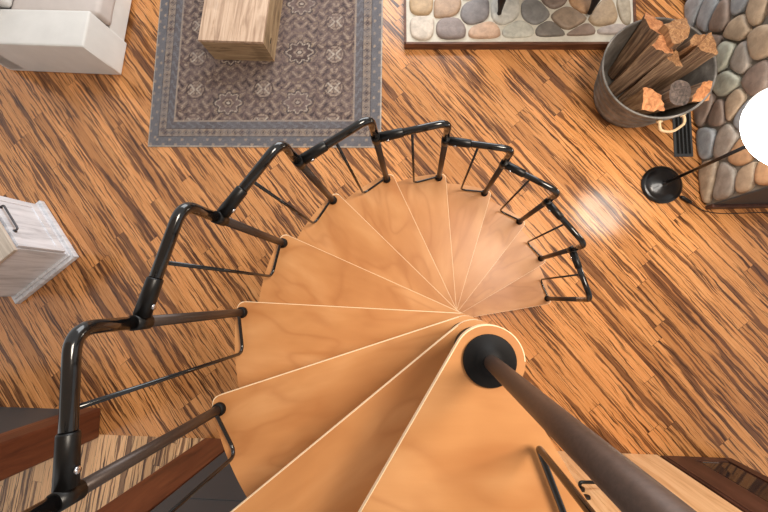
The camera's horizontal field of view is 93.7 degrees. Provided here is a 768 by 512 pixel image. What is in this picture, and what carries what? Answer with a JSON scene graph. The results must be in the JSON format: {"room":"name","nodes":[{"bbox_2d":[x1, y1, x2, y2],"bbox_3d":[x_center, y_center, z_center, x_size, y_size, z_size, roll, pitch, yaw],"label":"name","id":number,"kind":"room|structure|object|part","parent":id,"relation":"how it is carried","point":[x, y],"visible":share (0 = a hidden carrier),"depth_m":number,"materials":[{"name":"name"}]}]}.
{"room":"living room","nodes":[
{"label":"living room","id":0,"kind":"room"},
{"bbox_2d":[0,407,58,433],"bbox_3d":[-4.388,1.488,2.467,2.780,2.300,0.220,-1,84,5],"label":"wall","id":1,"kind":"structure","parent":0,"point":[11,418],"depth_m":3.29,"materials":[{"name":"grey paint"}]},
{"bbox_2d":[0,408,100,480],"bbox_3d":[-2.956,1.478,2.335,0.255,2.300,0.280,-1,84,5],"label":"trim","id":2,"kind":"structure","parent":1,"relation":"attached to","point":[23,448],"depth_m":2.88,"materials":[{"name":"brown wood"}]},
{"bbox_2d":[0,0,767,511],"bbox_3d":[0.311,-0.628,3.453,12.000,0.060,10.000,-1,84,5],"label":"floor","id":3,"kind":"structure","parent":0,"point":[667,355],"depth_m":3.43,"materials":[{"name":"brown wood"}]},
{"bbox_2d":[0,196,78,303],"bbox_3d":[-3.652,-0.085,3.430,0.810,0.598,0.752,-38,82,0],"label":"base cabinet","id":4,"kind":"object","parent":3,"relation":"on","point":[34,248],"visible":1,"depth_m":3.45,"materials":[{"name":"white wood"}]},
{"bbox_3d":[-3.372,-0.345,3.240,0.046,0.033,0.314,-38,82,0],"label":"handle","id":5,"kind":"part","parent":4,"relation":"part of","materials":[{"name":"grey metal"}]},
{"bbox_3d":[-3.384,-0.299,3.410,0.015,0.425,0.618,-38,82,0],"label":"drawer","id":6,"kind":"part","parent":4,"relation":"part of","materials":[{"name":"white wood"}]},
{"bbox_3d":[-3.375,-0.306,3.410,0.012,0.425,0.618,-38,82,0],"label":"panel frame","id":7,"kind":"part","parent":4,"relation":"part of","materials":[{"name":"white wood"}]},
{"bbox_2d":[0,0,131,74],"bbox_3d":[-3.375,-3.352,3.660,1.380,0.800,2.661,5,84,6],"label":"sofa","id":8,"kind":"object","parent":3,"relation":"on","point":[66,36],"visible":1,"depth_m":3.54,"materials":[{"name":"white fabric"}]},
{"bbox_2d":[0,0,12,7],"bbox_3d":[-3.767,-2.938,3.450,0.200,0.400,0.920,5,84,6],"label":"cushion","id":9,"kind":"object","parent":8,"relation":"on","point":[3,3],"depth_m":3.55,"materials":[{"name":"white fabric"}]},
{"bbox_3d":[-3.919,-3.401,3.727,0.280,0.780,2.660,5,84,6],"label":"backrest","id":10,"kind":"part","parent":8,"relation":"part of","materials":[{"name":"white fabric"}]},
{"bbox_2d":[11,0,115,24],"bbox_3d":[-3.213,-2.856,3.664,0.970,0.213,0.940,5,84,6],"label":"seat cushion","id":11,"kind":"object","parent":8,"relation":"on","point":[103,10],"depth_m":3.55,"materials":[{"name":"fabric"}]},
{"bbox_2d":[96,438,224,511],"bbox_3d":[-1.615,1.647,2.191,0.320,2.300,0.162,-1,84,5],"label":"trim","id":12,"kind":"structure","parent":3,"relation":"on","point":[147,494],"depth_m":2.58,"materials":[{"name":"brown wood"}]},
{"bbox_2d":[148,0,382,147],"bbox_3d":[-1.221,-2.607,3.777,2.468,0.008,3.156,-1,84,5],"label":"area rug","id":13,"kind":"object","parent":3,"relation":"on","point":[325,74],"visible":0.84,"depth_m":3.68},
{"bbox_2d":[198,0,282,61],"bbox_3d":[-1.397,-2.641,3.644,0.652,0.294,1.220,5,84,6],"label":"coffee table","id":14,"kind":"object","parent":13,"relation":"on","point":[247,30],"visible":1,"depth_m":3.48,"materials":[{"name":"brown wood"}]},
{"bbox_2d":[22,116,696,511],"bbox_3d":[0.319,0.322,1.651,1.889,3.300,1.872,-1,84,5],"label":"spiral staircase","id":15,"kind":"structure","parent":3,"relation":"on","point":[369,380],"depth_m":1.27,"materials":[{"name":"brown wood"}]},
{"bbox_3d":[-0.614,0.534,1.115,0.033,0.795,0.033,-1,84,5],"label":"post","id":16,"kind":"part","parent":15,"relation":"part of","materials":[{"name":"brown metal"}]},
{"bbox_3d":[-0.627,0.222,1.358,0.033,0.795,0.033,-1,84,5],"label":"post","id":17,"kind":"part","parent":15,"relation":"part of","materials":[{"name":"brown metal"}]},
{"bbox_3d":[-0.517,-0.084,1.588,0.033,0.795,0.033,-1,84,5],"label":"post","id":18,"kind":"part","parent":15,"relation":"part of","materials":[{"name":"brown metal"}]},
{"bbox_3d":[-0.300,-0.328,1.802,0.033,0.795,0.033,-1,84,5],"label":"post","id":19,"kind":"part","parent":15,"relation":"part of","materials":[{"name":"brown metal"}]},
{"bbox_3d":[-0.002,-0.487,1.999,0.033,0.795,0.033,-1,84,5],"label":"post","id":20,"kind":"part","parent":15,"relation":"part of","materials":[{"name":"brown metal"}]},
{"bbox_3d":[0.343,-0.535,2.179,0.033,0.795,0.033,-1,84,5],"label":"post","id":21,"kind":"part","parent":15,"relation":"part of","materials":[{"name":"brown metal"}]},
{"bbox_3d":[0.689,-0.463,2.346,0.033,0.795,0.033,-1,84,5],"label":"post","id":22,"kind":"part","parent":15,"relation":"part of","materials":[{"name":"brown metal"}]},
{"bbox_3d":[0.995,-0.278,2.504,0.033,0.795,0.033,-1,84,5],"label":"post","id":23,"kind":"part","parent":15,"relation":"part of","materials":[{"name":"brown metal"}]},
{"bbox_3d":[1.224,-0.001,2.660,0.033,0.795,0.033,-1,84,5],"label":"post","id":24,"kind":"part","parent":15,"relation":"part of","materials":[{"name":"brown metal"}]},
{"bbox_3d":[1.347,0.335,2.819,0.033,0.795,0.033,-1,84,5],"label":"post","id":25,"kind":"part","parent":15,"relation":"part of","materials":[{"name":"brown metal"}]},
{"bbox_3d":[0.356,0.520,0.414,0.015,0.755,0.307,-20,82,3],"label":"guard rod","id":26,"kind":"part","parent":15,"relation":"part of","materials":[{"name":"black metal"}]},
{"bbox_2d":[404,0,635,49],"bbox_3d":[1.296,-2.780,3.511,2.207,0.110,1.711,-1,84,5],"label":"hearth","id":27,"kind":"object","parent":3,"relation":"on","point":[428,24],"visible":0.97,"depth_m":3.42,"materials":[{"name":"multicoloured stone"}]},
{"bbox_2d":[497,0,599,14],"bbox_3d":[1.411,-2.753,2.434,0.960,1.988,0.837,-1,84,5],"label":"wood stove","id":28,"kind":"object","parent":27,"relation":"on","point":[501,3],"visible":1,"depth_m":3.28,"materials":[{"name":"metal"}]},
{"bbox_3d":[1.072,-2.348,3.306,0.092,0.236,0.095,15,85,7],"label":"leg","id":29,"kind":"part","parent":28,"relation":"part of","materials":[{"name":"metal"}]},
{"bbox_3d":[1.895,-2.310,3.223,0.102,0.240,0.102,-45,82,-1],"label":"leg","id":30,"kind":"part","parent":28,"relation":"part of","materials":[{"name":"metal"}]},
{"bbox_2d":[594,17,717,132],"bbox_3d":[2.232,-1.495,3.113,0.872,0.447,0.872,30,87,8],"label":"tub","id":31,"kind":"object","parent":3,"relation":"on","point":[607,105],"visible":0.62,"depth_m":3.00,"materials":[{"name":"metal"}]},
{"bbox_2d":[608,12,663,79],"bbox_3d":[2.155,-1.788,3.109,0.272,0.509,0.292,-36,82,1],"label":"log","id":32,"kind":"object","parent":31,"relation":"in","point":[646,32],"visible":0.67,"depth_m":3.01,"materials":[{"name":"brown wood"}]},
{"bbox_2d":[609,34,673,96],"bbox_3d":[2.114,-1.593,3.061,0.311,0.574,0.199,-20,82,3],"label":"log","id":33,"kind":"object","parent":31,"relation":"in","point":[657,50],"visible":0.88,"depth_m":2.93,"materials":[{"name":"brown wood"}]},
{"bbox_2d":[621,87,664,114],"bbox_3d":[2.152,-1.253,3.063,0.186,0.479,0.257,-1,84,5],"label":"log","id":34,"kind":"object","parent":31,"relation":"in","point":[646,101],"visible":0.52,"depth_m":2.85,"materials":[{"name":"brown wood"}]},
{"bbox_2d":[618,49,682,101],"bbox_3d":[2.255,-1.480,3.063,0.319,0.517,0.155,-33,82,1],"label":"log","id":35,"kind":"object","parent":31,"relation":"in","point":[672,64],"visible":0.7,"depth_m":2.95,"materials":[{"name":"brown wood"}]},
{"bbox_2d":[629,18,689,87],"bbox_3d":[2.303,-1.703,3.045,0.250,0.579,0.226,-17,83,3],"label":"log","id":36,"kind":"object","parent":31,"relation":"in","point":[675,32],"visible":0.3,"depth_m":2.79,"materials":[{"name":"brown wood"}]},
{"bbox_2d":[648,80,690,114],"bbox_3d":[2.315,-1.267,3.043,0.254,0.485,0.189,24,87,7],"label":"log","id":37,"kind":"object","parent":31,"relation":"in","point":[677,94],"visible":0.46,"depth_m":2.83,"materials":[{"name":"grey wood"}]},
{"bbox_3d":[2.337,-1.072,2.921,0.237,0.068,0.130,-16,83,3],"label":"rope handle","id":38,"kind":"part","parent":31,"relation":"part of","materials":[{"name":"fabric"}]},
{"bbox_2d":[651,32,717,92],"bbox_3d":[2.475,-1.598,3.031,0.229,0.542,0.188,-11,83,4],"label":"log","id":39,"kind":"object","parent":31,"relation":"in","point":[706,49],"visible":0.66,"depth_m":2.86,"materials":[{"name":"brown wood"}]},
{"bbox_2d":[676,34,705,59],"bbox_3d":[2.461,-1.672,3.055,0.254,0.523,0.125,-7,83,4],"label":"log","id":40,"kind":"object","parent":31,"relation":"in","point":[692,42],"visible":0.23,"depth_m":2.83,"materials":[{"name":"brown wood"}]},
{"bbox_2d":[687,80,712,103],"bbox_3d":[2.492,-1.321,3.046,0.198,0.479,0.276,-24,82,2],"label":"log","id":41,"kind":"object","parent":31,"relation":"in","point":[699,91],"visible":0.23,"depth_m":2.83,"materials":[{"name":"brown wood"}]},
{"bbox_2d":[672,112,692,156],"bbox_3d":[2.693,-1.103,3.245,0.156,0.016,0.430,1,84,5],"label":"floor vent","id":42,"kind":"object","parent":3,"relation":"in","point":[682,138],"visible":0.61,"depth_m":3.24,"materials":[{"name":"black metal"}]},
{"bbox_2d":[641,88,767,213],"bbox_3d":[2.749,-0.493,2.610,1.294,1.130,0.524,32,88,8],"label":"floor lamp","id":43,"kind":"object","parent":3,"relation":"on","point":[659,184],"visible":1,"depth_m":2.41,"materials":[{"name":"black metal"}]},
{"bbox_2d":[680,195,691,203],"bbox_3d":[2.660,-0.496,3.171,0.100,0.032,0.032,35,88,8],"label":"switch","id":44,"kind":"object","parent":43,"relation":"attached to","point":[683,198],"depth_m":3.16,"materials":[{"name":"black plastic"}]},
{"bbox_3d":[3.014,-0.406,3.140,0.946,0.009,0.169,21,86,7],"label":"power cord","id":45,"kind":"part","parent":43,"relation":"part of","materials":[{"name":"black plastic"}]},
{"bbox_3d":[2.380,-0.751,2.160,0.524,0.115,0.524,-1,84,5],"label":"lamp shade","id":46,"kind":"part","parent":43,"relation":"part of","materials":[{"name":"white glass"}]},
{"bbox_2d":[661,455,767,511],"bbox_3d":[2.462,1.688,2.009,0.530,1.900,0.322,-1,84,5],"label":"tall cabinet","id":47,"kind":"object","parent":3,"relation":"on","point":[743,487],"visible":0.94,"depth_m":2.57,"materials":[{"name":"brown wood"}]},
{"bbox_3d":[2.528,1.537,2.009,0.215,1.680,0.003,-1,84,5],"label":"glass panel","id":48,"kind":"part","parent":47,"relation":"part of","materials":[{"name":"glass"}]},
{"bbox_2d":[684,0,767,205],"bbox_3d":[3.279,-2.502,1.887,1.165,2.900,3.815,-1,84,5],"label":"wall","id":49,"kind":"structure","parent":0,"point":[756,187],"depth_m":2.89,"materials":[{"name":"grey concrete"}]},
{"bbox_2d":[705,203,767,208],"bbox_3d":[3.414,-0.435,3.070,1.195,0.085,0.032,-1,84,5],"label":"baseboard","id":50,"kind":"structure","parent":49,"relation":"attached to","point":[711,206],"depth_m":3.08,"materials":[{"name":"brown wood"}]},
{"bbox_2d":[714,186,767,204],"bbox_3d":[3.284,-0.605,1.635,1.187,2.815,0.012,-1,84,5],"label":"trim","id":51,"kind":"structure","parent":49,"relation":"attached to","point":[760,196],"depth_m":2.89,"materials":[{"name":"brown wood"}]},
{"bbox_3d":[-0.101,1.636,2.051,2.550,2.300,0.135,-1,84,5],"label":"wall","id":52,"kind":"structure","parent":0,"visible":0},
{"bbox_2d":[150,452,246,511],"bbox_3d":[-0.930,1.556,2.137,1.035,2.300,0.036,-1,84,5],"label":"door","id":53,"kind":"structure","parent":52,"relation":"in","point":[223,492],"depth_m":2.37,"materials":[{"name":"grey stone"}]},
{"bbox_2d":[557,451,741,511],"bbox_3d":[1.675,1.532,1.996,0.990,2.096,0.109,-1,84,5],"label":"door","id":54,"kind":"structure","parent":52,"relation":"in","point":[697,496],"depth_m":2.47,"materials":[{"name":"brown wood"}]},
{"bbox_3d":[1.374,1.552,2.397,0.156,0.152,0.061,-1,84,5],"label":"handle","id":55,"kind":"part","parent":54,"relation":"part of","materials":[{"name":"black metal"}]}
]}

